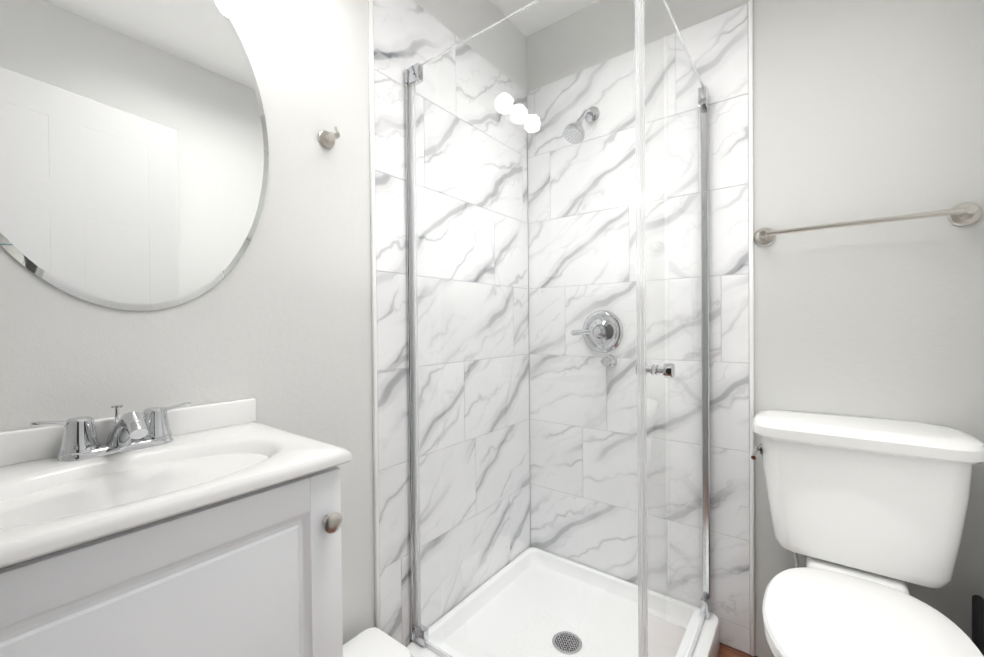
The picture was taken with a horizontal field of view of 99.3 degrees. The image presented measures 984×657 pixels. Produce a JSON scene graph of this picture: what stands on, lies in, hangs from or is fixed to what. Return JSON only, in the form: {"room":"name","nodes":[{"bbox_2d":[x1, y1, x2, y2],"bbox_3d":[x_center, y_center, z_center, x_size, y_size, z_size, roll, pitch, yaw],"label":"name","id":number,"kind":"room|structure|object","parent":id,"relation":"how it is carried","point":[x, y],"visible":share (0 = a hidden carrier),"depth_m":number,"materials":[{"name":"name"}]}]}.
{"room":"bathroom","nodes":[
{"label":"bathroom","id":0,"kind":"room"},
{"bbox_2d":[0,0,525,644],"bbox_3d":[-0.408,-0.109,1.269,0.112,2.445,1.980,0,1,37],"label":"wall","id":1,"kind":"structure","parent":0,"point":[276,322],"depth_m":1.05,"materials":[{"name":"white paint"}]},
{"bbox_2d":[0,0,268,310],"bbox_3d":[-0.687,-0.412,0.803,0.005,0.756,0.500,0,1,37],"label":"mirror","id":2,"kind":"object","parent":1,"relation":"attached to","point":[134,159],"visible":1,"depth_m":0.79,"materials":[{"name":"white mirror"}]},
{"bbox_2d":[318,126,339,148],"bbox_3d":[-0.425,-0.508,1.108,0.054,0.047,0.047,0,1,37],"label":"robe hook","id":3,"kind":"object","parent":1,"relation":"attached to","point":[326,139],"visible":1,"depth_m":1.11,"materials":[{"name":"silver metal"}]},
{"bbox_2d":[373,0,529,646],"bbox_3d":[-0.090,0.015,1.588,0.008,2.185,0.850,0,1,37],"label":"tile","id":4,"kind":"structure","parent":1,"relation":"attached to","point":[407,34],"depth_m":1.50,"materials":[{"name":"grey tile"}]},
{"bbox_2d":[490,0,598,36],"bbox_3d":[0.201,-1.383,0.786,1.670,0.100,1.980,0,1,37],"label":"ceiling","id":5,"kind":"structure","parent":0,"point":[506,8],"depth_m":1.76,"materials":[{"name":"white paint"}]},
{"bbox_2d":[718,643,757,656],"bbox_3d":[0.223,1.162,0.809,1.670,0.100,1.980,0,1,37],"label":"floor","id":6,"kind":"structure","parent":0,"point":[726,651],"depth_m":1.42,"materials":[{"name":"brown wood"}]},
{"bbox_2d":[0,398,351,656],"bbox_3d":[-0.559,0.628,0.643,0.398,0.982,0.536,0,1,37],"label":"bathroom vanity","id":7,"kind":"object","parent":6,"relation":"on","point":[202,530],"visible":1,"depth_m":0.61,"materials":[{"name":"white paint"}]},
{"bbox_2d":[343,628,411,656],"bbox_3d":[-0.349,0.973,1.031,0.180,0.282,0.275,0,1,37],"label":"trash bin","id":8,"kind":"object","parent":6,"relation":"on","point":[373,642],"visible":0.96,"depth_m":1.09,"materials":[{"name":"white plastic"}]},
{"bbox_2d":[404,0,719,656],"bbox_3d":[0.249,0.137,1.380,0.780,1.938,0.770,0,1,37],"label":"shower","id":9,"kind":"object","parent":6,"relation":"on","point":[532,602],"visible":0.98,"depth_m":1.33,"materials":[{"name":"clear glass"}]},
{"bbox_2d":[751,410,983,656],"bbox_3d":[0.864,0.685,0.977,0.468,0.838,0.696,0,1,37],"label":"toilet","id":10,"kind":"object","parent":6,"relation":"on","point":[868,516],"visible":1,"depth_m":1.04,"materials":[{"name":"white ceramic"}]},
{"bbox_2d":[972,595,983,655],"bbox_3d":[1.204,0.875,1.021,0.100,0.451,0.100,0,1,37],"label":"toilet brush","id":11,"kind":"object","parent":6,"relation":"on","point":[978,621],"visible":1,"depth_m":1.01,"materials":[{"name":"black plastic"}]},
{"bbox_2d":[526,0,983,656],"bbox_3d":[0.777,-0.122,1.542,1.670,2.445,0.112,0,1,37],"label":"wall","id":12,"kind":"structure","parent":0,"point":[868,108],"depth_m":1.23,"materials":[{"name":"grey paint"}]},
{"bbox_2d":[368,0,754,656],"bbox_3d":[0.259,0.013,1.320,1.242,2.189,0.014,-1,1,-7],"label":"trim","id":13,"kind":"structure","parent":12,"relation":"attached to","point":[374,318],"depth_m":1.25,"materials":[{"name":"white"}]},
{"bbox_2d":[527,3,749,653],"bbox_3d":[0.518,0.009,1.665,0.868,2.185,0.008,0,1,37],"label":"tile","id":14,"kind":"structure","parent":12,"relation":"attached to","point":[717,46],"depth_m":1.62,"materials":[{"name":"grey tile"}]},
{"bbox_2d":[564,106,598,143],"bbox_3d":[0.350,-0.821,1.661,0.088,0.182,0.176,0,1,37],"label":"shower head","id":15,"kind":"object","parent":14,"relation":"attached to","point":[568,135],"depth_m":1.63},
{"bbox_2d":[571,310,622,366],"bbox_3d":[0.420,0.041,1.684,0.194,0.228,0.076,0,1,37],"label":"shower valve","id":16,"kind":"object","parent":14,"relation":"attached to","point":[615,333],"depth_m":1.68,"materials":[{"name":"silver metal"}]},
{"bbox_2d":[753,202,982,246],"bbox_3d":[1.052,-0.301,1.211,0.507,0.062,0.075,0,1,37],"label":"towel bar","id":17,"kind":"object","parent":12,"relation":"attached to","point":[965,214],"visible":1,"depth_m":1.14,"materials":[{"name":"silver metal"}]}
]}

